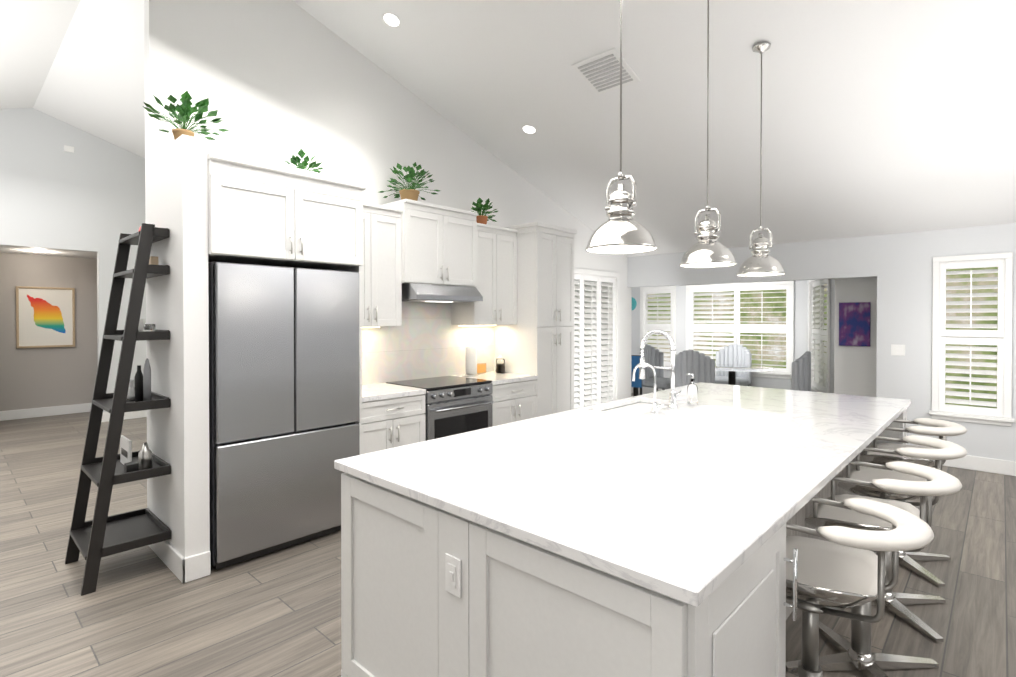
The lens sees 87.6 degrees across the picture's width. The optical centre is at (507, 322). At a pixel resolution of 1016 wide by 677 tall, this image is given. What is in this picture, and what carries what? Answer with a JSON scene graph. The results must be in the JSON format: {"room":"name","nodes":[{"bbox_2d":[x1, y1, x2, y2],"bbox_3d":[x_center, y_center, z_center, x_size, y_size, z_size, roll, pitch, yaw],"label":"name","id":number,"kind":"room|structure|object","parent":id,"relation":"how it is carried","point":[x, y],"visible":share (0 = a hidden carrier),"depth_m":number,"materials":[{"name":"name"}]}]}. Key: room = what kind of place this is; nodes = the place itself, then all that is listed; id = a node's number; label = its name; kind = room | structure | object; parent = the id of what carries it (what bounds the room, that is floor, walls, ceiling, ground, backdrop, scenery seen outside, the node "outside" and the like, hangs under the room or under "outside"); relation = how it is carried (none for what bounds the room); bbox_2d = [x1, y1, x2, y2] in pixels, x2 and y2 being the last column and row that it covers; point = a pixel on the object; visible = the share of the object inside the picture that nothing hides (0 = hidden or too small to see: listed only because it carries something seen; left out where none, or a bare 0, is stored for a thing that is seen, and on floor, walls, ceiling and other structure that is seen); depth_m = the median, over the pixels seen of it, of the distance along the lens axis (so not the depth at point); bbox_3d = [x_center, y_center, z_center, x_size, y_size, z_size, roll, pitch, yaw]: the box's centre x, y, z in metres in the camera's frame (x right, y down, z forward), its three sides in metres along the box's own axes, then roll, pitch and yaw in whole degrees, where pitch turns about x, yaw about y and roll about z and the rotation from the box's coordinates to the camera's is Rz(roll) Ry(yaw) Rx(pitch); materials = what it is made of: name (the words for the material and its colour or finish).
{"room":"kitchen","nodes":[
{"label":"kitchen","id":0,"kind":"room"},
{"bbox_2d":[0,253,97,410],"bbox_3d":[-6.985,0.150,8.244,0.120,2.560,4.500,0,1,43],"label":"wall","id":1,"kind":"structure","parent":0,"point":[43,377],"depth_m":8.11,"materials":[{"name":"grey paint"}]},
{"bbox_2d":[16,286,74,347],"bbox_3d":[-7.037,-0.079,8.072,0.033,0.920,0.680,0,1,43],"label":"framed picture","id":2,"kind":"object","parent":1,"relation":"attached to","point":[45,317],"visible":1,"depth_m":8.06,"materials":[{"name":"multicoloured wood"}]},
{"bbox_2d":[0,108,145,411],"bbox_3d":[-5.084,-0.748,8.514,0.120,4.350,15.500,0,1,43],"label":"wall","id":3,"kind":"structure","parent":0,"point":[88,195],"depth_m":7.38,"materials":[{"name":"white paint"}]},
{"bbox_2d":[64,145,73,152],"bbox_3d":[-6.076,-2.402,7.331,0.020,0.080,0.110,0,1,43],"label":"smoke detector","id":4,"kind":"object","parent":3,"relation":"attached to","point":[68,148],"visible":1,"depth_m":7.32,"materials":[{"name":"white plastic"}]},
{"bbox_2d":[150,134,209,557],"bbox_3d":[-2.042,0.205,3.281,0.680,2.540,0.130,0,1,43],"label":"wall","id":5,"kind":"structure","parent":0,"point":[180,313],"depth_m":3.08,"materials":[{"name":"white paint"}]},
{"bbox_2d":[143,91,228,139],"bbox_3d":[-1.934,-1.219,3.187,0.377,0.306,0.446,0,1,43],"label":"plant","id":6,"kind":"object","parent":5,"relation":"on","point":[185,109],"visible":0.98,"depth_m":3.15,"materials":[{"name":"green plant"}]},
{"bbox_2d":[144,0,631,511],"bbox_3d":[-0.284,-0.710,5.742,0.120,4.325,6.140,0,1,43],"label":"wall","id":7,"kind":"structure","parent":0,"point":[279,82],"depth_m":4.27,"materials":[{"name":"white paint"}]},
{"bbox_2d":[573,268,619,408],"bbox_3d":[0.954,0.394,7.059,0.155,2.208,1.780,0,1,43],"label":"plantation shutters","id":8,"kind":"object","parent":7,"relation":"in","point":[611,349],"depth_m":7.30,"materials":[{"name":"white wood"}]},
{"bbox_2d":[0,393,1015,676],"bbox_3d":[-0.657,1.524,4.469,17.500,0.120,15.600,0,1,43],"label":"floor","id":9,"kind":"structure","parent":0,"point":[142,611],"depth_m":2.84,"materials":[{"name":"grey wood"}]},
{"bbox_2d":[65,223,170,595],"bbox_3d":[-2.366,0.450,3.200,0.560,2.050,0.426,0,1,43],"label":"ladder shelf","id":10,"kind":"object","parent":9,"relation":"on","point":[98,537],"visible":0.9,"depth_m":3.11,"materials":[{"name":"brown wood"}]},
{"bbox_2d":[120,226,158,472],"bbox_3d":[-2.282,0.144,3.251,0.370,1.480,0.180,0,1,43],"label":"decor","id":11,"kind":"object","parent":10,"relation":"on","point":[140,390],"visible":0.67,"depth_m":3.20,"materials":[{"name":"black plastic"}]},
{"bbox_2d":[208,262,359,569],"bbox_3d":[-1.634,0.554,3.676,0.702,1.835,0.950,0,1,43],"label":"fridge","id":12,"kind":"object","parent":9,"relation":"on","point":[284,395],"visible":0.77,"depth_m":3.35,"materials":[{"name":"silver metal"}]},
{"bbox_2d":[208,155,367,454],"bbox_3d":[-1.640,0.256,3.680,0.717,2.430,0.998,0,1,43],"label":"tall cabinet","id":13,"kind":"object","parent":9,"relation":"on","point":[258,214],"depth_m":3.43,"materials":[{"name":"white wood"}]},
{"bbox_2d":[284,149,322,172],"bbox_3d":[-1.492,-1.117,3.825,0.314,0.231,0.300,0,1,43],"label":"plant","id":14,"kind":"object","parent":13,"relation":"on","point":[301,153],"visible":0.48,"depth_m":3.78,"materials":[{"name":"green plant"}]},
{"bbox_2d":[364,187,435,452],"bbox_3d":[-1.095,0.250,4.264,0.717,2.430,0.641,0,1,43],"label":"tall cabinet","id":15,"kind":"object","parent":9,"relation":"on","point":[401,233],"depth_m":4.47,"materials":[{"name":"white wood"}]},
{"bbox_2d":[386,376,493,440],"bbox_3d":[-0.598,0.998,4.799,0.668,0.925,0.760,0,1,43],"label":"range","id":16,"kind":"object","parent":9,"relation":"on","point":[454,405],"visible":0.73,"depth_m":4.60,"materials":[{"name":"silver metal"}]},
{"bbox_2d":[432,204,503,425],"bbox_3d":[-0.602,0.245,4.792,0.717,2.430,0.805,0,1,43],"label":"tall cabinet","id":17,"kind":"object","parent":9,"relation":"on","point":[469,253],"depth_m":5.22,"materials":[{"name":"white wood"}]},
{"bbox_2d":[380,162,439,200],"bbox_3d":[-0.857,-1.222,4.653,0.478,0.356,0.498,0,1,43],"label":"plant","id":18,"kind":"object","parent":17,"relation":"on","point":[411,193],"visible":0.98,"depth_m":4.62,"materials":[{"name":"green plant"}]},
{"bbox_2d":[402,283,482,302],"bbox_3d":[-0.674,-0.262,4.859,0.480,0.148,0.770,0,1,43],"label":"range hood","id":19,"kind":"object","parent":17,"relation":"attached to","point":[412,292],"visible":0.79,"depth_m":4.65,"materials":[{"name":"silver metal"}]},
{"bbox_2d":[504,222,551,423],"bbox_3d":[-0.091,0.241,5.339,0.717,2.430,0.691,0,1,43],"label":"tall cabinet","id":20,"kind":"object","parent":9,"relation":"on","point":[520,316],"depth_m":5.46,"materials":[{"name":"white wood"}]},
{"bbox_2d":[464,343,478,376],"bbox_3d":[-0.368,0.370,5.310,0.150,0.330,0.150,0,1,43],"label":"paper towel holder","id":21,"kind":"object","parent":20,"relation":"on","point":[471,361],"visible":1,"depth_m":5.26,"materials":[{"name":"white paper"}]},
{"bbox_2d":[477,363,485,373],"bbox_3d":[-0.289,0.478,5.511,0.032,0.110,0.160,0,1,43],"label":"sign","id":22,"kind":"object","parent":20,"relation":"on","point":[481,368],"visible":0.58,"depth_m":5.50,"materials":[{"name":"brown wood"}]},
{"bbox_2d":[471,197,497,223],"bbox_3d":[-0.273,-1.103,5.367,0.356,0.274,0.351,0,1,43],"label":"plant","id":23,"kind":"object","parent":20,"relation":"on","point":[482,218],"visible":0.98,"depth_m":5.29,"materials":[{"name":"green plant"}]},
{"bbox_2d":[496,355,504,372],"bbox_3d":[-0.080,0.440,5.590,0.094,0.186,0.094,0,1,43],"label":"canister","id":24,"kind":"object","parent":20,"relation":"on","point":[500,363],"visible":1,"depth_m":5.55,"materials":[{"name":"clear glass"}]},
{"bbox_2d":[552,227,576,413],"bbox_3d":[0.325,0.236,5.784,0.717,2.430,0.640,0,1,43],"label":"tall cabinet","id":25,"kind":"object","parent":9,"relation":"on","point":[562,237],"depth_m":5.70,"materials":[{"name":"white wood"}]},
{"bbox_2d":[334,382,910,676],"bbox_3d":[1.037,1.008,2.869,1.520,0.940,3.480,0,1,43],"label":"kitchen island","id":26,"kind":"object","parent":9,"relation":"on","point":[630,537],"visible":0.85,"depth_m":1.68,"materials":[{"name":"white stone"}]},
{"bbox_2d":[445,553,460,597],"bbox_3d":[-0.170,0.775,1.621,0.070,0.116,0.012,0,1,43],"label":"outlet","id":27,"kind":"object","parent":26,"relation":"attached to","point":[453,575],"visible":1,"depth_m":1.61,"materials":[{"name":"white plastic"}]},
{"bbox_2d":[632,329,681,413],"bbox_3d":[0.902,0.289,3.270,0.294,0.490,0.344,0,1,43],"label":"faucet","id":28,"kind":"object","parent":26,"relation":"on","point":[642,365],"visible":1,"depth_m":3.26,"materials":[{"name":"silver metal"}]},
{"bbox_2d":[686,373,697,404],"bbox_3d":[1.196,0.432,3.448,0.080,0.201,0.068,0,1,43],"label":"soap bottle","id":29,"kind":"object","parent":26,"relation":"on","point":[692,393],"visible":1,"depth_m":3.42,"materials":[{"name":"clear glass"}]},
{"bbox_2d":[631,355,644,396],"bbox_3d":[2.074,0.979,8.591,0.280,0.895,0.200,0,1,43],"label":"chair","id":30,"kind":"object","parent":9,"relation":"on","point":[636,384],"visible":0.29,"depth_m":8.53,"materials":[{"name":"blue fabric"}]},
{"bbox_2d":[640,344,670,394],"bbox_3d":[2.489,0.896,8.680,0.597,1.061,0.598,0,1,43],"label":"dining chair","id":31,"kind":"object","parent":9,"relation":"on","point":[653,356],"visible":0.54,"depth_m":8.87,"materials":[{"name":"grey fabric"}]},
{"bbox_2d":[675,349,714,387],"bbox_3d":[2.725,0.906,7.602,0.593,1.061,0.575,0,1,43],"label":"dining chair","id":32,"kind":"object","parent":9,"relation":"on","point":[701,367],"visible":0.48,"depth_m":7.36,"materials":[{"name":"grey fabric"}]},
{"bbox_2d":[715,344,751,385],"bbox_3d":[3.719,0.894,8.857,0.593,1.061,0.575,0,1,43],"label":"dining chair","id":33,"kind":"object","parent":9,"relation":"on","point":[736,354],"visible":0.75,"depth_m":8.96,"materials":[{"name":"grey fabric"}]},
{"bbox_2d":[715,364,772,384],"bbox_3d":[3.428,1.057,8.107,1.120,0.748,1.120,0,1,43],"label":"dining table","id":34,"kind":"object","parent":9,"relation":"on","point":[731,369],"visible":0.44,"depth_m":8.04,"materials":[{"name":"white wood"}]},
{"bbox_2d":[791,351,810,391],"bbox_3d":[3.761,0.910,7.185,0.618,1.061,0.624,0,1,43],"label":"dining chair","id":35,"kind":"object","parent":9,"relation":"on","point":[801,373],"visible":0.38,"depth_m":6.88,"materials":[{"name":"grey fabric"}]},
{"bbox_2d":[786,497,933,676],"bbox_3d":[1.055,1.048,1.771,0.573,0.872,0.494,0,1,43],"label":"stool","id":36,"kind":"object","parent":9,"relation":"on","point":[844,567],"visible":0.71,"depth_m":1.74,"materials":[{"name":"white leather"}]},
{"bbox_2d":[786,460,961,676],"bbox_3d":[1.545,1.044,2.244,0.573,0.872,0.495,0,1,43],"label":"stool","id":37,"kind":"object","parent":9,"relation":"on","point":[856,653],"visible":0.6,"depth_m":2.24,"materials":[{"name":"white leather"}]},
{"bbox_2d":[838,435,966,641],"bbox_3d":[1.999,1.040,2.751,0.581,0.872,0.510,0,1,43],"label":"stool","id":38,"kind":"object","parent":9,"relation":"on","point":[895,602],"visible":0.65,"depth_m":2.71,"materials":[{"name":"white leather"}]},
{"bbox_2d":[860,418,966,586],"bbox_3d":[2.441,1.035,3.255,0.573,0.872,0.494,0,1,43],"label":"stool","id":39,"kind":"object","parent":9,"relation":"on","point":[942,429],"visible":0.48,"depth_m":3.18,"materials":[{"name":"white leather"}]},
{"bbox_2d":[0,0,1015,258],"bbox_3d":[-0.947,-1.986,4.126,17.500,2.194,14.750,0,1,43],"label":"ceiling","id":40,"kind":"structure","parent":0,"point":[878,116],"depth_m":4.48,"materials":[{"name":"white paint"}]},
{"bbox_2d":[381,12,401,28],"bbox_3d":[-0.905,-2.343,4.108,0.170,0.050,0.162,0,1,43],"label":"recessed light","id":41,"kind":"object","parent":40,"relation":"in","point":[391,20],"visible":1,"depth_m":4.11,"materials":[{"name":"white glass"}]},
{"bbox_2d":[521,125,537,134],"bbox_3d":[0.205,-1.877,5.165,0.170,0.050,0.162,0,1,43],"label":"recessed light","id":42,"kind":"object","parent":40,"relation":"in","point":[528,129],"visible":1,"depth_m":5.17,"materials":[{"name":"white glass"}]},
{"bbox_2d":[571,48,639,94],"bbox_3d":[0.774,-1.972,4.188,0.400,0.128,0.383,0,1,43],"label":"ceiling vent","id":43,"kind":"object","parent":40,"relation":"in","point":[599,74],"visible":0.96,"depth_m":4.17,"materials":[{"name":"white metal"}]},
{"bbox_2d":[585,0,656,253],"bbox_3d":[0.492,-1.384,2.303,0.306,2.134,0.306,0,1,43],"label":"pendant light","id":44,"kind":"object","parent":40,"relation":"hanging from","point":[621,230],"visible":1,"depth_m":2.26,"materials":[{"name":"silver metal"}]},
{"bbox_2d":[679,0,736,267],"bbox_3d":[1.127,-1.245,2.984,0.306,1.845,0.306,0,1,43],"label":"pendant light","id":45,"kind":"object","parent":40,"relation":"hanging from","point":[707,250],"visible":1,"depth_m":2.95,"materials":[{"name":"silver metal"}]},
{"bbox_2d":[737,42,784,275],"bbox_3d":[1.741,-1.111,3.643,0.306,1.565,0.306,0,1,43],"label":"pendant light","id":46,"kind":"object","parent":40,"relation":"hanging from","point":[760,261],"visible":1,"depth_m":3.60,"materials":[{"name":"silver metal"}]},
{"bbox_2d":[574,277,876,408],"bbox_3d":[3.188,0.204,8.303,4.910,2.450,2.570,0,1,43],"label":"wall","id":47,"kind":"structure","parent":0,"point":[852,370],"depth_m":6.74,"materials":[{"name":"white paint"}]},
{"bbox_2d":[0,387,1015,583],"bbox_3d":[-0.160,1.395,4.414,15.100,0.140,14.600,0,1,43],"label":"baseboard","id":48,"kind":"structure","parent":47,"relation":"attached to","point":[180,566],"depth_m":5.13,"materials":[{"name":"white wood"}]},
{"bbox_2d":[632,297,636,309],"bbox_3d":[2.441,-0.371,10.569,0.280,0.280,0.025,0,1,43],"label":"wall art","id":49,"kind":"object","parent":47,"relation":"attached to","point":[634,303],"visible":0.38,"depth_m":10.51},
{"bbox_2d":[640,286,675,369],"bbox_3d":[2.901,0.102,10.201,0.780,1.601,0.195,0,1,43],"label":"nook window","id":50,"kind":"structure","parent":47,"relation":"in","point":[646,325],"depth_m":10.17,"materials":[{"name":"white wood"}]},
{"bbox_2d":[686,281,793,378],"bbox_3d":[3.979,0.112,9.195,1.850,1.601,0.195,0,1,43],"label":"nook window","id":51,"kind":"structure","parent":47,"relation":"in","point":[736,328],"depth_m":9.16,"materials":[{"name":"white wood"}]},
{"bbox_2d":[808,279,830,392],"bbox_3d":[4.447,0.187,7.505,0.195,1.721,1.430,0,1,20],"label":"nook window","id":52,"kind":"structure","parent":47,"relation":"in","point":[818,335],"depth_m":7.56,"materials":[{"name":"white wood"}]},
{"bbox_2d":[627,223,1015,460],"bbox_3d":[5.186,0.227,5.206,8.620,2.460,0.770,0,1,43],"label":"wall","id":53,"kind":"structure","parent":0,"point":[904,284],"depth_m":5.63,"materials":[{"name":"white paint"}]},
{"bbox_2d":[839,302,870,346],"bbox_3d":[4.216,0.021,6.444,0.320,0.530,0.038,0,1,43],"label":"framed picture","id":54,"kind":"object","parent":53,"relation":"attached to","point":[854,323],"visible":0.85,"depth_m":6.43},
{"bbox_2d":[891,344,904,355],"bbox_3d":[4.152,0.293,5.637,0.120,0.116,0.009,0,1,43],"label":"switch plate","id":55,"kind":"object","parent":53,"relation":"attached to","point":[898,350],"visible":1,"depth_m":5.63,"materials":[{"name":"white plastic"}]},
{"bbox_2d":[929,252,1014,425],"bbox_3d":[4.601,0.159,5.263,0.635,1.654,0.195,0,1,43],"label":"window","id":56,"kind":"structure","parent":53,"relation":"attached to","point":[1000,337],"depth_m":5.23,"materials":[{"name":"white wood"}]},
{"label":"outside","id":57,"kind":"structure","parent":0,"visible":0},
{"bbox_2d":[648,267,997,407],"bbox_3d":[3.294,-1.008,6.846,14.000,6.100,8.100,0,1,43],"label":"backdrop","id":58,"kind":"structure","parent":57,"point":[752,294],"depth_m":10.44,"materials":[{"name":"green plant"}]}
]}

